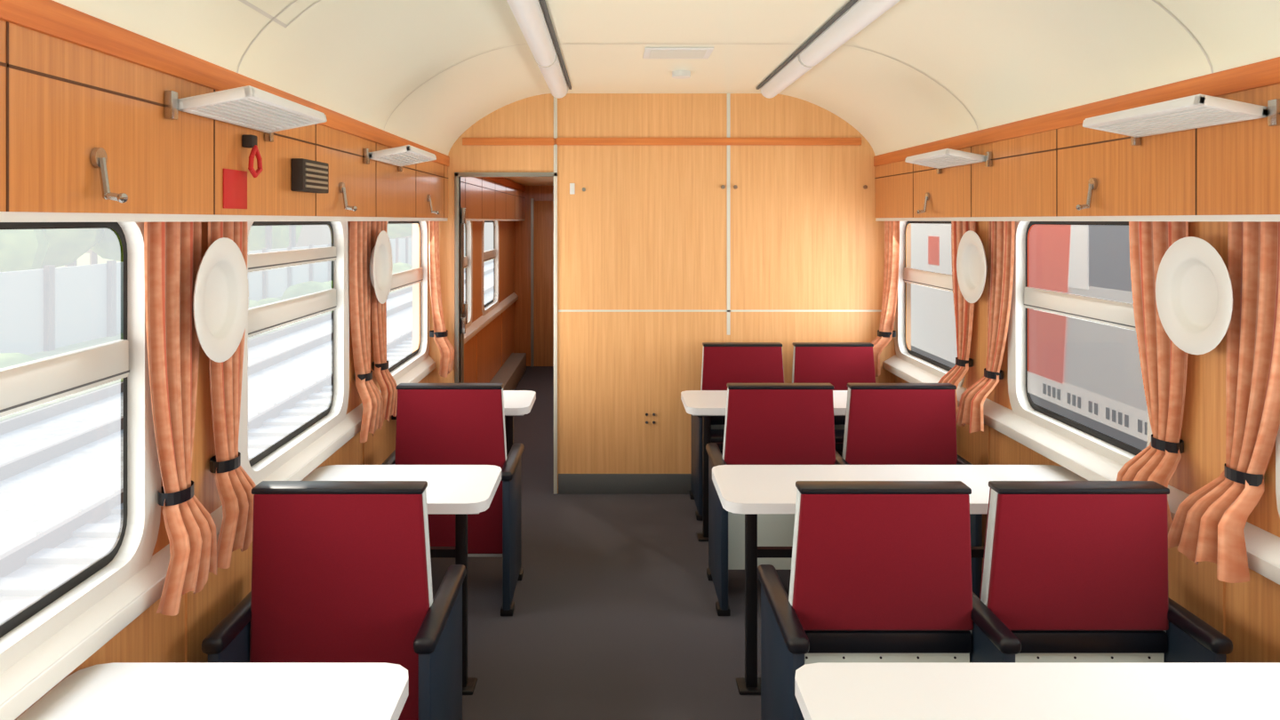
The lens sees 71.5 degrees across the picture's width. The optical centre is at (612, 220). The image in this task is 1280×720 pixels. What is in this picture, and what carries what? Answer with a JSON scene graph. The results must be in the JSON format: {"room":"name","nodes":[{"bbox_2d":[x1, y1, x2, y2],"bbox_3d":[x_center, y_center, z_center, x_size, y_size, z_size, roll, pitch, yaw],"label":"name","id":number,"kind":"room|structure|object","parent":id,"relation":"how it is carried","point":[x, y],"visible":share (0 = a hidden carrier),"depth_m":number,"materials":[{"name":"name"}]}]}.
{"room":"train dining car","nodes":[
{"label":"train dining car","id":0,"kind":"room"},
{"bbox_2d":[0,0,525,719],"bbox_3d":[-1.129,0.682,3.950,0.203,2.175,13.100,0,0,0],"label":"wall","id":1,"kind":"structure","parent":0,"point":[73,83],"depth_m":2.19,"materials":[{"name":"brown wood"}]},
{"bbox_2d":[89,147,127,203],"bbox_3d":[-1.002,-0.090,1.780,0.064,0.111,0.042,0,0,0],"label":"hook","id":2,"kind":"object","parent":1,"relation":"attached to","point":[98,156],"visible":1,"depth_m":1.77,"materials":[{"name":"silver metal"}]},
{"bbox_2d":[144,221,216,615],"bbox_3d":[-1.101,0.477,2.275,0.113,0.965,0.350,0,0,0],"label":"curtain","id":3,"kind":"object","parent":1,"relation":"hanging from","point":[172,250],"visible":0.95,"depth_m":2.27,"materials":[{"name":"fabric"}]},
{"bbox_2d":[192,237,248,362],"bbox_3d":[-1.117,0.220,2.470,0.081,0.346,0.346,0,0,0],"label":"wall lamp","id":4,"kind":"object","parent":1,"relation":"attached to","point":[220,305],"visible":1,"depth_m":2.49,"materials":[{"name":"white"}]},
{"bbox_2d":[208,221,255,568],"bbox_3d":[-1.101,0.477,2.575,0.113,0.965,0.370,0,0,0],"label":"curtain","id":5,"kind":"object","parent":1,"relation":"hanging from","point":[234,484],"visible":0.58,"depth_m":2.54,"materials":[{"name":"fabric"}]},
{"bbox_2d":[164,85,327,142],"bbox_3d":[-0.940,-0.276,2.357,0.189,0.083,0.615,0,0,0],"label":"wall lamp","id":6,"kind":"object","parent":1,"relation":"attached to","point":[250,107],"visible":1,"depth_m":2.24,"materials":[{"name":"white plastic"},{"name":"metal"}]},
{"bbox_2d":[223,134,328,208],"bbox_3d":[-1.014,-0.136,2.740,0.043,0.208,0.760,0,0,0],"label":"emergency brake","id":7,"kind":"object","parent":1,"relation":"attached to","point":[310,176],"visible":1,"depth_m":2.51,"materials":[{"name":"red plastic"},{"name":"black plastic"},{"name":"painted metal"}]},
{"bbox_2d":[338,182,357,211],"bbox_3d":[-1.002,-0.090,3.380,0.064,0.111,0.042,0,0,0],"label":"hook","id":8,"kind":"object","parent":1,"relation":"attached to","point":[341,187],"visible":1,"depth_m":3.37,"materials":[{"name":"silver metal"}]},
{"bbox_2d":[349,221,383,442],"bbox_3d":[-1.101,0.477,3.995,0.113,0.965,0.350,0,0,0],"label":"curtain","id":9,"kind":"object","parent":1,"relation":"hanging from","point":[372,398],"visible":0.99,"depth_m":3.95,"materials":[{"name":"fabric"}]},
{"bbox_2d":[369,230,392,303],"bbox_3d":[-1.117,0.220,4.190,0.081,0.346,0.346,0,0,0],"label":"wall lamp","id":10,"kind":"object","parent":1,"relation":"attached to","point":[381,260],"visible":0.98,"depth_m":4.23,"materials":[{"name":"white"}]},
{"bbox_2d":[370,221,397,426],"bbox_3d":[-1.102,0.477,4.295,0.112,0.965,0.370,0,0,0],"label":"curtain","id":11,"kind":"object","parent":1,"relation":"hanging from","point":[388,385],"visible":0.66,"depth_m":4.24,"materials":[{"name":"fabric"}]},
{"bbox_2d":[363,144,436,171],"bbox_3d":[-0.940,-0.276,3.998,0.189,0.083,0.615,0,0,0],"label":"lamp","id":12,"kind":"object","parent":1,"relation":"attached to","point":[407,155],"visible":1,"depth_m":3.86,"materials":[{"name":"white plastic"}]},
{"bbox_2d":[427,194,439,214],"bbox_3d":[-1.002,-0.090,4.980,0.064,0.111,0.042,0,0,0],"label":"hook","id":13,"kind":"object","parent":1,"relation":"attached to","point":[428,196],"visible":1,"depth_m":4.97,"materials":[{"name":"silver metal"}]},
{"bbox_2d":[428,221,454,377],"bbox_3d":[-1.056,0.477,5.495,0.153,0.965,0.351,0,0,24],"label":"curtain","id":14,"kind":"object","parent":1,"relation":"hanging from","point":[439,332],"visible":0.99,"depth_m":5.43,"materials":[{"name":"fabric"}]},
{"bbox_2d":[460,185,553,390],"bbox_3d":[-0.630,0.620,8.100,1.260,2.200,4.900,0,0,0],"label":"wall","id":15,"kind":"structure","parent":0,"point":[534,235],"depth_m":10.48,"materials":[{"name":"brown wood"}]},
{"bbox_2d":[430,366,791,719],"bbox_3d":[0.310,1.750,3.950,3.140,0.060,13.300,0,0,0],"label":"floor","id":16,"kind":"structure","parent":0,"point":[615,617],"depth_m":3.91,"materials":[{"name":"carpet"}]},
{"bbox_2d":[16,662,408,719],"bbox_3d":[-0.792,1.343,1.700,0.724,0.755,0.480,0,0,0],"label":"table","id":17,"kind":"object","parent":16,"relation":"on","point":[115,691],"visible":1,"depth_m":1.82,"materials":[{"name":"white plastic"}]},
{"bbox_2d":[201,480,466,719],"bbox_3d":[-0.765,1.232,2.560,0.608,0.977,0.520,0,0,0],"label":"seat","id":18,"kind":"object","parent":16,"relation":"on","point":[341,570],"visible":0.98,"depth_m":2.48,"materials":[{"name":"fabric"}]},
{"bbox_2d":[301,464,501,695],"bbox_3d":[-0.792,1.343,3.270,0.724,0.755,0.480,0,0,0],"label":"table","id":19,"kind":"object","parent":16,"relation":"on","point":[460,491],"visible":0.57,"depth_m":3.27,"materials":[{"name":"white plastic"}]},
{"bbox_2d":[381,383,524,615],"bbox_3d":[-0.735,1.232,4.090,0.608,0.977,0.520,0,0,0],"label":"seat","id":20,"kind":"object","parent":16,"relation":"on","point":[437,423],"visible":0.68,"depth_m":4.01,"materials":[{"name":"fabric"}]},
{"bbox_2d":[391,390,535,456],"bbox_3d":[-0.792,1.343,4.810,0.724,0.755,0.480,0,0,0],"label":"table","id":21,"kind":"object","parent":16,"relation":"on","point":[516,403],"visible":0.3,"depth_m":4.79,"materials":[{"name":"white plastic"}]},
{"bbox_2d":[680,390,847,541],"bbox_3d":[1.079,1.343,4.810,1.389,0.755,0.480,0,0,0],"label":"table","id":22,"kind":"object","parent":16,"relation":"on","point":[707,404],"visible":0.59,"depth_m":4.79,"materials":[{"name":"white plastic"}]},
{"bbox_2d":[689,342,875,519],"bbox_3d":[1.060,1.232,5.325,1.158,0.977,0.520,0,0,0],"label":"seat","id":23,"kind":"object","parent":16,"relation":"on","point":[838,364],"visible":0.33,"depth_m":5.34,"materials":[{"name":"fabric"}]},
{"bbox_2d":[705,383,982,615],"bbox_3d":[1.035,1.232,4.090,1.158,0.977,0.520,0,0,0],"label":"seat","id":24,"kind":"object","parent":16,"relation":"on","point":[765,423],"visible":0.43,"depth_m":4.01,"materials":[{"name":"fabric"}]},
{"bbox_2d":[712,464,1087,695],"bbox_3d":[1.079,1.343,3.270,1.389,0.755,0.480,0,0,0],"label":"table","id":25,"kind":"object","parent":16,"relation":"on","point":[750,491],"visible":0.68,"depth_m":3.29,"materials":[{"name":"white plastic"}]},
{"bbox_2d":[757,480,1232,719],"bbox_3d":[1.035,1.232,2.560,1.158,0.977,0.520,0,0,0],"label":"seat","id":26,"kind":"object","parent":16,"relation":"on","point":[1073,571],"visible":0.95,"depth_m":2.48,"materials":[{"name":"fabric"}]},
{"bbox_2d":[794,662,1279,719],"bbox_3d":[1.079,1.343,1.700,1.389,0.755,0.480,0,0,0],"label":"table","id":27,"kind":"object","parent":16,"relation":"on","point":[823,691],"visible":1,"depth_m":1.83,"materials":[{"name":"white plastic"}]},
{"bbox_2d":[412,93,911,494],"bbox_3d":[0.310,0.430,5.622,3.140,2.580,0.076,0,0,0],"label":"wall","id":28,"kind":"structure","parent":0,"point":[683,221],"depth_m":5.60,"materials":[{"name":"brown wood"}]},
{"bbox_2d":[52,0,1279,185],"bbox_3d":[0.310,-0.661,3.950,3.240,0.518,13.400,0,0,0],"label":"ceiling","id":29,"kind":"structure","parent":0,"point":[423,73],"depth_m":3.40,"materials":[{"name":"beige paint"}]},
{"bbox_2d":[506,0,900,98],"bbox_3d":[0.310,-0.786,1.375,1.372,0.111,7.950,0,0,0],"label":"lamps","id":30,"kind":"object","parent":29,"relation":"attached to","point":[532,17],"depth_m":3.88,"materials":[{"name":"white plastic"}]},
{"bbox_2d":[873,56,1279,662],"bbox_3d":[1.748,0.682,1.525,0.203,2.175,8.250,0,0,0],"label":"wall","id":31,"kind":"structure","parent":0,"point":[1208,178],"depth_m":3.03,"materials":[{"name":"brown wood"}]},
{"bbox_2d":[870,221,899,376],"bbox_3d":[1.640,0.477,5.503,0.224,0.965,0.365,0,0,0],"label":"curtain","id":32,"kind":"object","parent":31,"relation":"hanging from","point":[885,332],"visible":0.81,"depth_m":5.43,"materials":[{"name":"fabric"}]},
{"bbox_2d":[916,192,929,214],"bbox_3d":[1.622,-0.090,4.650,0.064,0.111,0.042,0,0,0],"label":"hook","id":33,"kind":"object","parent":31,"relation":"attached to","point":[927,195],"visible":1,"depth_m":4.64,"materials":[{"name":"silver metal"}]},
{"bbox_2d":[904,148,991,174],"bbox_3d":[1.560,-0.276,4.178,0.189,0.083,0.615,0,0,0],"label":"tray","id":34,"kind":"object","parent":31,"relation":"attached to","point":[947,157],"visible":1,"depth_m":4.06,"materials":[{"name":"white plastic"}]},
{"bbox_2d":[937,221,975,415],"bbox_3d":[1.693,0.477,4.420,0.170,0.965,0.410,0,0,0],"label":"curtain","id":35,"kind":"object","parent":31,"relation":"hanging from","point":[964,310],"visible":0.58,"depth_m":4.41,"materials":[{"name":"fabric"}]},
{"bbox_2d":[956,230,987,303],"bbox_3d":[1.738,0.220,4.220,0.081,0.346,0.346,0,0,0],"label":"wall lamp","id":36,"kind":"object","parent":31,"relation":"attached to","point":[972,266],"visible":1,"depth_m":4.25,"materials":[{"name":"white"}]},
{"bbox_2d":[955,221,1015,432],"bbox_3d":[1.693,0.477,4.060,0.170,0.965,0.370,0,0,0],"label":"curtain","id":37,"kind":"object","parent":31,"relation":"hanging from","point":[1001,234],"visible":1,"depth_m":4.01,"materials":[{"name":"fabric"}]},
{"bbox_2d":[1075,177,1097,210],"bbox_3d":[1.622,-0.090,3.050,0.064,0.111,0.042,0,0,0],"label":"hook","id":38,"kind":"object","parent":31,"relation":"attached to","point":[1092,183],"visible":1,"depth_m":3.04,"materials":[{"name":"silver metal"}]},
{"bbox_2d":[1116,221,1188,532],"bbox_3d":[1.692,0.477,2.810,0.172,0.965,0.410,0,0,0],"label":"curtain","id":39,"kind":"object","parent":31,"relation":"hanging from","point":[1164,366],"visible":0.7,"depth_m":2.82,"materials":[{"name":"fabric"}]},
{"bbox_2d":[1082,94,1279,145],"bbox_3d":[1.560,-0.276,2.498,0.189,0.083,0.615,0,0,0],"label":"wall lamp","id":40,"kind":"object","parent":31,"relation":"attached to","point":[1198,110],"visible":1,"depth_m":2.40,"materials":[{"name":"white plastic"},{"name":"metal"}]},
{"bbox_2d":[1155,236,1232,354],"bbox_3d":[1.738,0.220,2.610,0.081,0.346,0.346,0,0,0],"label":"wall lamp","id":41,"kind":"object","parent":31,"relation":"attached to","point":[1194,292],"visible":1,"depth_m":2.62,"materials":[{"name":"white"}]},
{"bbox_2d":[1168,221,1279,583],"bbox_3d":[1.692,0.477,2.450,0.172,0.965,0.370,0,0,0],"label":"curtain","id":42,"kind":"object","parent":31,"relation":"hanging from","point":[1209,524],"visible":0.97,"depth_m":2.42,"materials":[{"name":"fabric"}]},
{"label":"outside","id":43,"kind":"structure","parent":0,"visible":0},
{"bbox_2d":[0,232,494,625],"bbox_3d":[-20.000,2.045,20.000,120.000,2.050,120.000,0,0,0],"label":"ground","id":44,"kind":"structure","parent":43,"point":[61,460],"depth_m":13.85,"materials":[{"name":"white"}]},
{"bbox_2d":[0,223,412,368],"bbox_3d":[-22.424,-1.306,24.298,27.046,9.189,72.316,0,0,0],"label":"trees","id":45,"kind":"object","parent":44,"relation":"on","point":[20,249],"visible":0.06,"depth_m":24.70,"materials":[{"name":"green plant"}]},
{"bbox_2d":[911,223,1147,450],"bbox_3d":[4.820,0.745,5.000,2.820,4.050,50.000,0,0,0],"label":"train","id":46,"kind":"object","parent":44,"relation":"on","point":[1087,373],"visible":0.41,"depth_m":6.64,"materials":[{"name":"painted metal"},{"name":"glass"}]}
]}

